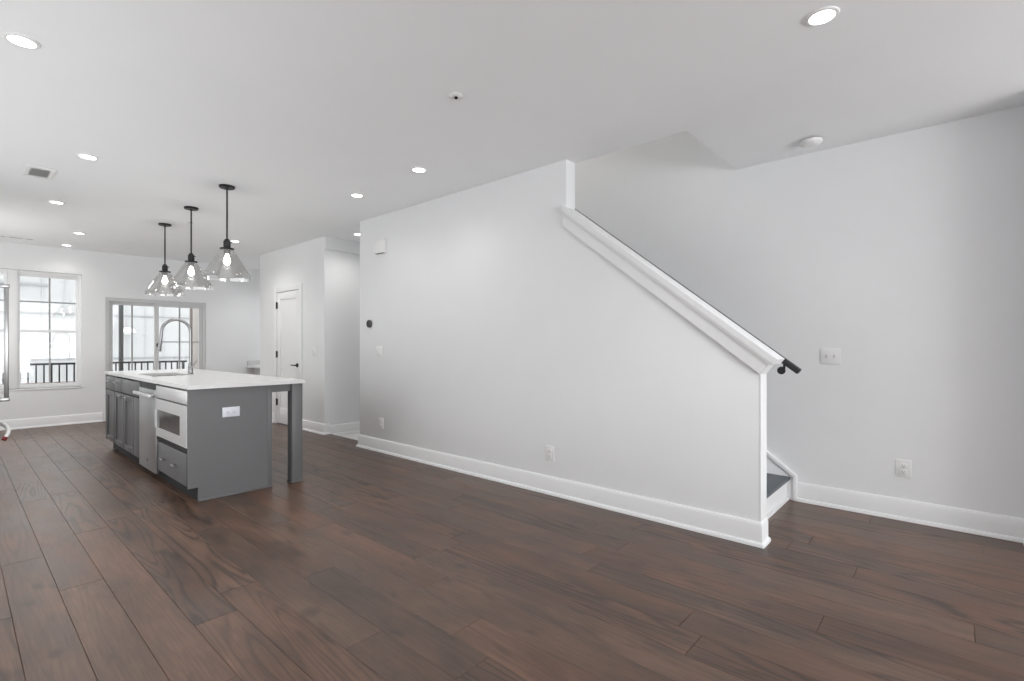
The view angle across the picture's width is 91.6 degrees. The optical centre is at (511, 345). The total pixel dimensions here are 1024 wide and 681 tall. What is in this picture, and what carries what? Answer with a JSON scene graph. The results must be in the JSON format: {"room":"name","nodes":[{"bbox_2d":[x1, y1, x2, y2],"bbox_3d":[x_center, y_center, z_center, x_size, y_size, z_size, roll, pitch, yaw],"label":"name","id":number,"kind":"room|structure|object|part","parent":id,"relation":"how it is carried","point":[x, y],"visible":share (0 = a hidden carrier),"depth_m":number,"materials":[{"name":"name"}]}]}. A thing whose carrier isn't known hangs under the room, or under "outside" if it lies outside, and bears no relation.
{"room":"open-plan living room","nodes":[
{"label":"open-plan living room","id":0,"kind":"room"},
{"bbox_2d":[0,241,259,420],"bbox_3d":[-6.480,-0.035,8.360,0.160,2.940,5.374,0,0,42],"label":"wall","id":1,"kind":"structure","parent":0,"point":[233,302],"depth_m":8.25,"materials":[{"name":"paint"}]},
{"bbox_2d":[0,269,82,391],"bbox_3d":[-7.400,-0.221,7.343,0.209,1.790,1.639,0,0,42],"label":"window","id":2,"kind":"structure","parent":1,"relation":"in","point":[12,277],"depth_m":7.47,"materials":[{"name":"wood"}]},
{"bbox_3d":[-7.690,-0.632,7.064,0.024,0.878,0.767,0,0,42],"label":"sash","id":3,"kind":"part","parent":2,"relation":"part of","materials":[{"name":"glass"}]},
{"bbox_3d":[-7.359,0.662,7.306,0.099,0.024,1.639,0,0,42],"label":"sill","id":4,"kind":"part","parent":2,"relation":"part of","materials":[{"name":"wood"}]},
{"bbox_3d":[-7.137,-0.632,7.684,0.024,0.878,0.695,0,0,42],"label":"sash","id":5,"kind":"part","parent":2,"relation":"part of","materials":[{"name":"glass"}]},
{"bbox_3d":[-7.118,0.194,7.667,0.024,0.852,0.695,0,0,42],"label":"sash","id":6,"kind":"part","parent":2,"relation":"part of","materials":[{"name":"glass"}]},
{"bbox_2d":[0,412,102,430],"bbox_3d":[-6.591,1.161,8.091,0.032,0.148,4.545,0,0,42],"label":"baseboard","id":7,"kind":"structure","parent":1,"relation":"attached to","point":[23,423],"depth_m":7.62,"materials":[{"name":"wood"}]},
{"bbox_2d":[105,298,205,420],"bbox_3d":[-6.173,0.229,8.697,0.110,2.010,1.454,0,0,42],"label":"door","id":8,"kind":"structure","parent":1,"relation":"in","point":[109,302],"depth_m":8.64,"materials":[{"name":"plastic"}]},
{"bbox_3d":[-6.416,0.239,8.466,0.036,1.929,0.696,0,0,42],"label":"sash","id":9,"kind":"part","parent":8,"relation":"part of","materials":[{"name":"glass"}]},
{"bbox_3d":[-5.951,0.239,8.920,0.036,1.929,0.736,0,0,42],"label":"sash","id":10,"kind":"part","parent":8,"relation":"part of","materials":[{"name":"glass"}]},
{"bbox_2d":[247,360,259,364],"bbox_3d":[-4.935,0.347,9.955,0.018,0.085,0.652,0,0,42],"label":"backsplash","id":11,"kind":"structure","parent":1,"relation":"attached to","point":[248,362],"depth_m":9.79,"materials":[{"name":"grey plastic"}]},
{"bbox_2d":[192,308,197,368],"bbox_3d":[-6.022,-0.200,9.805,1.060,2.930,0.220,0,0,42],"label":"wall","id":12,"kind":"structure","parent":0,"point":[194,311],"depth_m":9.86,"materials":[{"name":"beige paint"}]},
{"bbox_2d":[190,308,191,328],"bbox_3d":[-6.447,0.075,10.026,0.130,2.380,0.015,0,0,42],"label":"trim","id":13,"kind":"structure","parent":12,"relation":"attached to","point":[190,308],"depth_m":9.98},
{"bbox_2d":[260,236,331,424],"bbox_3d":[-3.043,-0.135,8.002,2.166,2.740,1.054,0,0,42],"label":"wall","id":14,"kind":"structure","parent":0,"point":[307,263],"depth_m":7.20,"materials":[{"name":"paint"}]},
{"bbox_2d":[274,283,301,424],"bbox_3d":[-3.402,0.160,7.653,0.945,2.149,0.181,0,0,42],"label":"door","id":15,"kind":"structure","parent":14,"relation":"in","point":[288,298],"depth_m":7.69,"materials":[{"name":"wood"}]},
{"bbox_2d":[272,413,330,434],"bbox_3d":[-3.338,1.161,7.671,2.231,0.148,0.232,0,0,42],"label":"baseboard","id":16,"kind":"structure","parent":14,"relation":"attached to","point":[311,426],"depth_m":7.02,"materials":[{"name":"wood"}]},
{"bbox_2d":[312,348,316,355],"bbox_3d":[-2.796,0.097,7.066,0.122,0.122,0.013,0,0,42],"label":"light switch","id":17,"kind":"object","parent":14,"relation":"attached to","point":[314,350],"visible":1,"depth_m":7.06,"materials":[{"name":"white plastic"}]},
{"bbox_2d":[324,236,359,424],"bbox_3d":[-2.269,0.665,7.311,0.150,4.340,1.054,0,0,42],"label":"wall","id":18,"kind":"structure","parent":0,"point":[345,253],"depth_m":7.11,"materials":[{"name":"paint"}]},
{"bbox_2d":[330,421,359,434],"bbox_3d":[-2.196,1.191,7.300,0.032,0.148,0.974,0,0,42],"label":"baseboard","id":19,"kind":"structure","parent":18,"relation":"attached to","point":[353,427],"depth_m":7.11,"materials":[{"name":"wood"}]},
{"bbox_2d":[337,432,359,439],"bbox_3d":[-1.802,1.350,6.948,1.090,0.170,0.974,0,0,42],"label":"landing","id":20,"kind":"object","parent":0,"point":[354,436],"depth_m":6.97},
{"bbox_2d":[0,421,1023,680],"bbox_3d":[-0.554,1.335,3.075,15.720,0.200,5.094,0,0,42],"label":"floor","id":21,"kind":"structure","parent":0,"point":[372,565],"depth_m":2.60,"materials":[{"name":"brown wood"}]},
{"bbox_2d":[0,284,10,440],"bbox_3d":[-5.403,0.200,4.722,0.890,2.030,0.898,0,0,42],"label":"refrigerator","id":22,"kind":"object","parent":21,"relation":"on","point":[6,287],"visible":1,"depth_m":4.77,"materials":[{"name":"metal"}]},
{"bbox_3d":[-4.921,0.817,4.826,0.264,0.158,0.076,0,0,27],"label":"drawer handle","id":23,"kind":"part","parent":22,"relation":"part of","materials":[{"name":"white plastic"}]},
{"bbox_3d":[-4.847,-0.025,4.782,0.032,1.110,0.033,0,0,42],"label":"handle","id":24,"kind":"part","parent":22,"relation":"part of","materials":[{"name":"silver metal"}]},
{"bbox_2d":[106,374,302,501],"bbox_3d":[-3.378,0.790,5.254,3.164,0.889,0.909,0,0,42],"label":"kitchen island","id":25,"kind":"object","parent":21,"relation":"on","point":[227,456],"visible":0.73,"depth_m":4.15,"materials":[{"name":"grey paint"}]},
{"bbox_2d":[106,375,140,457],"bbox_3d":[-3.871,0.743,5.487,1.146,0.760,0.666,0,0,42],"label":"base cabinet","id":26,"kind":"object","parent":25,"relation":"in","point":[126,406],"visible":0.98,"depth_m":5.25,"materials":[{"name":"grey paint"}]},
{"bbox_3d":[-4.361,0.439,5.537,0.336,0.152,0.020,0,0,42],"label":"drawer","id":27,"kind":"part","parent":26,"relation":"part of","materials":[{"name":"grey paint"}]},
{"bbox_3d":[-4.322,0.820,5.502,0.434,0.586,0.020,0,0,42],"label":"door","id":28,"kind":"part","parent":26,"relation":"part of","materials":[{"name":"grey paint"}]},
{"bbox_3d":[-3.989,0.820,5.205,0.422,0.586,0.020,0,0,42],"label":"door","id":29,"kind":"part","parent":26,"relation":"part of","materials":[{"name":"grey paint"}]},
{"bbox_3d":[-3.731,0.820,4.975,0.240,0.586,0.020,0,0,42],"label":"filler panel","id":30,"kind":"part","parent":26,"relation":"part of","materials":[{"name":"grey paint"}]},
{"bbox_2d":[133,381,158,473],"bbox_3d":[-3.219,0.754,4.886,0.619,0.813,0.693,0,0,42],"label":"dishwasher","id":31,"kind":"object","parent":25,"relation":"in","point":[148,441],"visible":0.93,"depth_m":4.64,"materials":[{"name":"metal"}]},
{"bbox_3d":[-3.422,0.454,4.641,0.595,0.030,0.058,0,0,42],"label":"handle","id":32,"kind":"part","parent":31,"relation":"part of","materials":[{"name":"metal"}]},
{"bbox_2d":[155,384,186,448],"bbox_3d":[-2.654,0.582,4.413,0.876,0.468,0.647,0,0,42],"label":"microwave","id":33,"kind":"object","parent":25,"relation":"in","point":[171,402],"visible":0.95,"depth_m":4.15,"materials":[{"name":"metal"}]},
{"bbox_3d":[-2.853,0.414,4.189,0.870,0.106,0.027,0,0,42],"label":"control panel","id":34,"kind":"part","parent":33,"relation":"part of","materials":[{"name":"metal"}]},
{"bbox_2d":[157,436,186,486],"bbox_3d":[-2.660,0.970,4.407,0.879,0.306,0.666,0,0,42],"label":"base cabinet","id":35,"kind":"object","parent":25,"relation":"in","point":[172,457],"visible":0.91,"depth_m":4.15,"materials":[{"name":"grey paint"}]},
{"bbox_3d":[-2.845,0.830,4.200,0.879,0.026,0.040,0,0,42],"label":"rail","id":36,"kind":"part","parent":35,"relation":"part of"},
{"bbox_2d":[104,369,304,389],"bbox_3d":[-3.377,0.330,5.251,3.194,0.031,0.926,0,0,42],"label":"island countertop","id":37,"kind":"structure","parent":25,"relation":"on","point":[201,379],"depth_m":4.69,"materials":[{"name":"white stone"}]},
{"bbox_2d":[156,318,197,373],"bbox_3d":[-3.562,0.014,5.307,0.102,0.600,0.365,0,0,42],"label":"faucet","id":38,"kind":"object","parent":37,"relation":"on","point":[159,344],"visible":0.98,"depth_m":5.39,"materials":[{"name":"silver metal"}]},
{"bbox_3d":[-3.582,-0.036,5.317,0.029,0.500,0.303,0,0,42],"label":"spout","id":39,"kind":"part","parent":38,"relation":"part of","materials":[{"name":"silver metal"}]},
{"bbox_3d":[-2.308,0.790,4.118,0.030,0.889,0.638,0,0,42],"label":"panel","id":40,"kind":"part","parent":25,"relation":"part of","materials":[{"name":"grey paint"}]},
{"bbox_2d":[222,406,239,416],"bbox_3d":[-2.307,0.549,4.103,0.010,0.080,0.132,0,0,42],"label":"outlet","id":41,"kind":"object","parent":25,"relation":"attached to","point":[226,411],"visible":1,"depth_m":4.10,"materials":[{"name":"white plastic"}]},
{"bbox_3d":[-2.102,0.781,4.338,0.005,0.870,0.034,0,0,42],"label":"corner post","id":42,"kind":"part","parent":25,"relation":"part of","materials":[{"name":"grey paint"}]},
{"bbox_3d":[-1.970,0.790,4.536,0.105,0.889,0.107,0,0,42],"label":"leg","id":43,"kind":"part","parent":25,"relation":"part of","materials":[{"name":"grey paint"}]},
{"bbox_2d":[247,360,259,374],"bbox_3d":[-4.663,0.770,9.713,0.748,0.930,0.652,0,0,42],"label":"countertop","id":44,"kind":"structure","parent":21,"relation":"on","point":[255,365],"depth_m":9.71,"materials":[{"name":"stone"}]},
{"bbox_2d":[767,450,796,518],"bbox_3d":[0.633,-0.173,4.732,3.474,2.816,1.041,0,0,42],"label":"staircase","id":45,"kind":"structure","parent":21,"relation":"on","point":[781,480],"depth_m":3.95,"materials":[{"name":"wood"}]},
{"bbox_2d":[0,0,1023,268],"bbox_3d":[-0.576,-1.655,3.163,15.870,0.300,5.194,0,0,42],"label":"ceiling","id":46,"kind":"structure","parent":0,"point":[301,107],"depth_m":2.96,"materials":[{"name":"paint"}]},
{"bbox_2d":[0,235,34,239],"bbox_3d":[-6.915,-1.501,6.970,0.070,0.006,0.360,0,0,42],"label":"ceiling vent","id":47,"kind":"object","parent":46,"relation":"in","point":[0,235],"visible":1,"depth_m":6.95,"materials":[{"name":"white plastic"}]},
{"bbox_2d":[2,32,40,49],"bbox_3d":[-2.418,-1.500,2.462,0.138,0.009,0.138,0,0,42],"label":"recessed light","id":48,"kind":"object","parent":46,"relation":"in","point":[20,40],"visible":1,"depth_m":2.45,"materials":[{"name":"white plastic"}]},
{"bbox_2d":[22,164,56,179],"bbox_3d":[-4.103,-1.498,4.333,0.356,0.012,0.190,0,0,42],"label":"ceiling vent","id":49,"kind":"object","parent":46,"relation":"in","point":[30,170],"visible":1,"depth_m":4.32,"materials":[{"name":"white plastic"}]},
{"bbox_2d":[48,200,64,203],"bbox_3d":[-4.783,-1.500,5.239,0.138,0.009,0.138,0,0,42],"label":"recessed light","id":50,"kind":"object","parent":46,"relation":"in","point":[50,201],"visible":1,"depth_m":5.24,"materials":[{"name":"white plastic"}]},
{"bbox_2d":[77,153,98,159],"bbox_3d":[-3.378,-1.500,3.975,0.138,0.009,0.138,0,0,42],"label":"recessed light","id":51,"kind":"object","parent":46,"relation":"in","point":[81,155],"visible":1,"depth_m":3.96,"materials":[{"name":"white plastic"}]},
{"bbox_2d":[145,223,183,296],"bbox_3d":[-4.307,-1.064,6.194,0.404,0.881,0.404,0,0,42],"label":"pendant light","id":52,"kind":"object","parent":46,"relation":"hanging from","point":[164,271],"visible":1,"depth_m":6.18,"materials":[{"name":"black"}]},
{"bbox_3d":[-4.307,-0.770,6.194,0.404,0.293,0.404,0,0,42],"label":"lamp shade","id":53,"kind":"part","parent":52,"relation":"part of","materials":[{"name":"clear glass"}]},
{"bbox_2d":[159,264,170,275],"bbox_3d":[-4.307,-0.934,6.194,0.122,0.140,0.122,0,0,42],"label":"socket","id":54,"kind":"object","parent":52,"relation":"attached to","point":[164,271],"depth_m":6.17,"materials":[{"name":"black metal"}]},
{"bbox_3d":[-4.307,-1.230,6.194,0.015,0.491,0.015,0,0,42],"label":"rod","id":55,"kind":"part","parent":52,"relation":"part of","materials":[{"name":"black metal"}]},
{"bbox_3d":[-4.307,-0.812,6.194,0.064,0.109,0.064,0,0,42],"label":"bulb","id":56,"kind":"part","parent":52,"relation":"part of","materials":[{"name":"white glass"}]},
{"bbox_2d":[169,206,212,288],"bbox_3d":[-3.504,-1.064,5.453,0.404,0.881,0.404,0,0,42],"label":"pendant light","id":57,"kind":"object","parent":46,"relation":"hanging from","point":[190,261],"visible":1,"depth_m":5.44,"materials":[{"name":"black"}]},
{"bbox_3d":[-3.504,-0.770,5.453,0.404,0.293,0.404,0,0,42],"label":"lamp shade","id":58,"kind":"part","parent":57,"relation":"part of","materials":[{"name":"clear glass"}]},
{"bbox_3d":[-3.504,-1.230,5.453,0.015,0.491,0.015,0,0,42],"label":"rod","id":59,"kind":"part","parent":57,"relation":"part of","materials":[{"name":"black metal"}]},
{"bbox_2d":[185,253,197,266],"bbox_3d":[-3.504,-0.934,5.453,0.122,0.140,0.122,0,0,42],"label":"socket","id":60,"kind":"object","parent":57,"relation":"attached to","point":[190,261],"depth_m":5.43,"materials":[{"name":"black metal"}]},
{"bbox_3d":[-3.504,-0.812,5.453,0.064,0.109,0.064,0,0,42],"label":"bulb","id":61,"kind":"part","parent":57,"relation":"part of","materials":[{"name":"white glass"}]},
{"bbox_2d":[202,184,250,281],"bbox_3d":[-2.693,-1.064,4.719,0.404,0.881,0.404,0,0,42],"label":"pendant light","id":62,"kind":"object","parent":46,"relation":"hanging from","point":[226,248],"visible":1,"depth_m":4.70,"materials":[{"name":"black metal"}]},
{"bbox_3d":[-2.693,-0.770,4.719,0.404,0.293,0.404,0,0,42],"label":"lamp shade","id":63,"kind":"part","parent":62,"relation":"part of","materials":[{"name":"clear glass"}]},
{"bbox_2d":[220,239,233,253],"bbox_3d":[-2.693,-0.934,4.719,0.122,0.140,0.122,0,0,42],"label":"socket","id":64,"kind":"object","parent":62,"relation":"attached to","point":[226,248],"depth_m":4.70,"materials":[{"name":"black metal"}]},
{"bbox_3d":[-2.693,-1.230,4.719,0.015,0.491,0.015,0,0,42],"label":"rod","id":65,"kind":"part","parent":62,"relation":"part of","materials":[{"name":"black metal"}]},
{"bbox_3d":[-2.693,-0.812,4.719,0.064,0.109,0.064,0,0,42],"label":"bulb","id":66,"kind":"part","parent":62,"relation":"part of","materials":[{"name":"white glass"}]},
{"bbox_2d":[350,193,363,197],"bbox_3d":[-1.548,-1.500,4.995,0.138,0.009,0.138,0,0,42],"label":"recessed light","id":67,"kind":"object","parent":46,"relation":"in","point":[357,195],"visible":1,"depth_m":4.99,"materials":[{"name":"white plastic"}]},
{"bbox_2d":[411,167,426,172],"bbox_3d":[-0.792,-1.500,4.270,0.138,0.009,0.138,0,0,42],"label":"recessed light","id":68,"kind":"object","parent":46,"relation":"in","point":[414,169],"visible":1,"depth_m":4.25,"materials":[{"name":"white plastic"}]},
{"bbox_2d":[449,93,462,99],"bbox_3d":[-0.335,-1.495,3.010,0.084,0.019,0.084,0,0,42],"label":"sprinkler head","id":69,"kind":"object","parent":46,"relation":"attached to","point":[455,96],"visible":1,"depth_m":3.00},
{"bbox_2d":[800,137,822,147],"bbox_3d":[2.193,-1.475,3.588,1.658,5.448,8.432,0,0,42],"label":"smoke detector","id":70,"kind":"object","parent":46,"relation":"attached to","point":[814,141],"visible":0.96,"depth_m":3.61,"materials":[{"name":"grey plastic"}]},
{"bbox_2d":[805,6,839,26],"bbox_3d":[1.421,-1.500,2.278,0.138,0.009,0.138,0,0,42],"label":"recessed light","id":71,"kind":"object","parent":46,"relation":"in","point":[824,15],"visible":1,"depth_m":2.27,"materials":[{"name":"white plastic"}]},
{"bbox_2d":[360,159,759,521],"bbox_3d":[-0.119,-0.135,4.617,4.524,2.740,0.126,0,0,42],"label":"wall","id":72,"kind":"structure","parent":0,"point":[504,336],"depth_m":4.21,"materials":[{"name":"paint"}]},
{"bbox_2d":[366,319,372,328],"bbox_3d":[-1.683,-0.253,5.904,0.116,0.116,0.034,0,0,42],"label":"thermostat","id":73,"kind":"object","parent":72,"relation":"attached to","point":[369,323],"visible":1,"depth_m":5.89,"materials":[{"name":"black plastic"}]},
{"bbox_2d":[376,346,381,356],"bbox_3d":[-1.541,0.077,5.792,0.118,0.122,0.013,0,0,42],"label":"light switch","id":74,"kind":"object","parent":72,"relation":"attached to","point":[378,349],"visible":1,"depth_m":5.79,"materials":[{"name":"white plastic"}]},
{"bbox_2d":[374,239,386,254],"bbox_3d":[-1.513,-1.129,5.741,0.190,0.150,0.052,0,0,42],"label":"door chime","id":75,"kind":"object","parent":72,"relation":"attached to","point":[380,246],"visible":1,"depth_m":5.70,"materials":[{"name":"white plastic"}]},
{"bbox_2d":[379,418,383,428],"bbox_3d":[-1.503,0.904,5.760,0.088,0.126,0.010,0,0,42],"label":"outlet","id":76,"kind":"object","parent":72,"relation":"attached to","point":[381,420],"visible":1,"depth_m":5.75,"materials":[{"name":"white plastic"}]},
{"bbox_2d":[546,445,553,461],"bbox_3d":[0.319,0.899,4.135,0.088,0.126,0.010,0,0,42],"label":"outlet","id":77,"kind":"object","parent":72,"relation":"attached to","point":[549,449],"visible":1,"depth_m":4.13,"materials":[{"name":"white plastic"}]},
{"bbox_2d":[356,434,770,548],"bbox_3d":[-0.130,1.161,4.605,4.589,0.148,0.158,0,0,42],"label":"baseboard","id":78,"kind":"structure","parent":72,"relation":"attached to","point":[728,527],"depth_m":3.82,"materials":[{"name":"wood"}]},
{"bbox_2d":[562,205,783,373],"bbox_3d":[1.052,-0.478,3.557,1.579,1.313,0.174,0,0,42],"label":"trim","id":79,"kind":"structure","parent":72,"relation":"attached to","point":[728,334],"depth_m":3.41,"materials":[{"name":"wood"}]},
{"bbox_2d":[575,209,801,373],"bbox_3d":[0.445,-1.212,4.275,3.591,2.790,0.094,0,0,42],"label":"handrail","id":80,"kind":"object","parent":72,"relation":"attached to","point":[786,363],"visible":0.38,"depth_m":3.27,"materials":[{"name":"black metal"}]},
{"bbox_2d":[760,373,766,521],"bbox_3d":[1.571,0.618,3.110,0.006,0.936,0.128,0,0,42],"label":"trim","id":81,"kind":"structure","parent":72,"relation":"attached to","point":[763,377],"depth_m":3.10,"materials":[{"name":"wood"}]},
{"bbox_2d":[575,105,1023,517],"bbox_3d":[1.132,-0.615,5.079,15.870,6.900,0.140,0,0,42],"label":"wall","id":82,"kind":"structure","parent":0,"point":[902,253],"depth_m":3.65,"materials":[{"name":"paint"}]},
{"bbox_2d":[820,348,839,363],"bbox_3d":[2.436,0.085,3.808,0.130,0.122,0.020,0,0,42],"label":"light switch","id":83,"kind":"object","parent":82,"relation":"attached to","point":[827,355],"visible":1,"depth_m":3.81,"materials":[{"name":"white plastic"}]},
{"bbox_2d":[896,459,911,478],"bbox_3d":[2.770,0.872,3.518,0.088,0.126,0.010,0,0,42],"label":"outlet","id":84,"kind":"object","parent":82,"relation":"attached to","point":[903,467],"visible":1,"depth_m":3.51,"materials":[{"name":"white plastic"}]},
{"bbox_2d":[797,482,1023,544],"bbox_3d":[2.664,1.161,3.435,1.284,0.148,0.274,0,0,42],"label":"baseboard","id":85,"kind":"structure","parent":82,"relation":"attached to","point":[1004,527],"depth_m":3.46,"materials":[{"name":"wood"}]},
{"bbox_3d":[-8.027,1.330,7.774,1.370,0.130,5.920,0,0,42],"label":"floor","id":86,"kind":"structure","parent":0,"visible":0},
{"bbox_2d":[0,360,186,384],"bbox_3d":[-8.505,0.787,8.072,0.050,0.955,5.630,0,0,42],"label":"balcony railing","id":87,"kind":"object","parent":86,"relation":"on","point":[177,361],"visible":0.3,"depth_m":8.74,"materials":[{"name":"black metal"}]},
{"bbox_3d":[-8.505,0.657,8.072,0.030,0.025,5.630,0,0,42],"label":"rail","id":88,"kind":"part","parent":87,"relation":"part of","materials":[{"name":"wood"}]},
{"bbox_3d":[-8.505,0.328,8.072,0.050,0.035,5.630,0,0,42],"label":"rail","id":89,"kind":"part","parent":87,"relation":"part of","materials":[{"name":"black metal"}]},
{"bbox_2d":[119,305,123,370],"bbox_3d":[-7.389,-0.450,9.432,0.065,3.430,0.065,0,0,42],"label":"column","id":90,"kind":"structure","parent":86,"relation":"on","point":[121,307],"depth_m":9.41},
{"label":"outside","id":91,"kind":"structure","parent":0,"visible":0},
{"bbox_3d":[-14.305,4.485,15.436,18.100,0.100,32.000,0,0,42],"label":"ground","id":92,"kind":"structure","parent":91,"visible":0},
{"bbox_2d":[0,275,189,383],"bbox_3d":[-10.039,1.357,12.971,0.350,6.155,26.000,0,0,42],"label":"apartment building","id":93,"kind":"structure","parent":92,"relation":"on","point":[34,346],"depth_m":11.98,"materials":[{"name":"white"}]},
{"bbox_2d":[124,327,135,334],"bbox_3d":[-9.826,-0.365,12.781,0.330,0.200,0.330,0,0,42],"label":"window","id":94,"kind":"structure","parent":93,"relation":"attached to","point":[127,330],"depth_m":12.79,"materials":[{"name":"white glass"}]}
]}

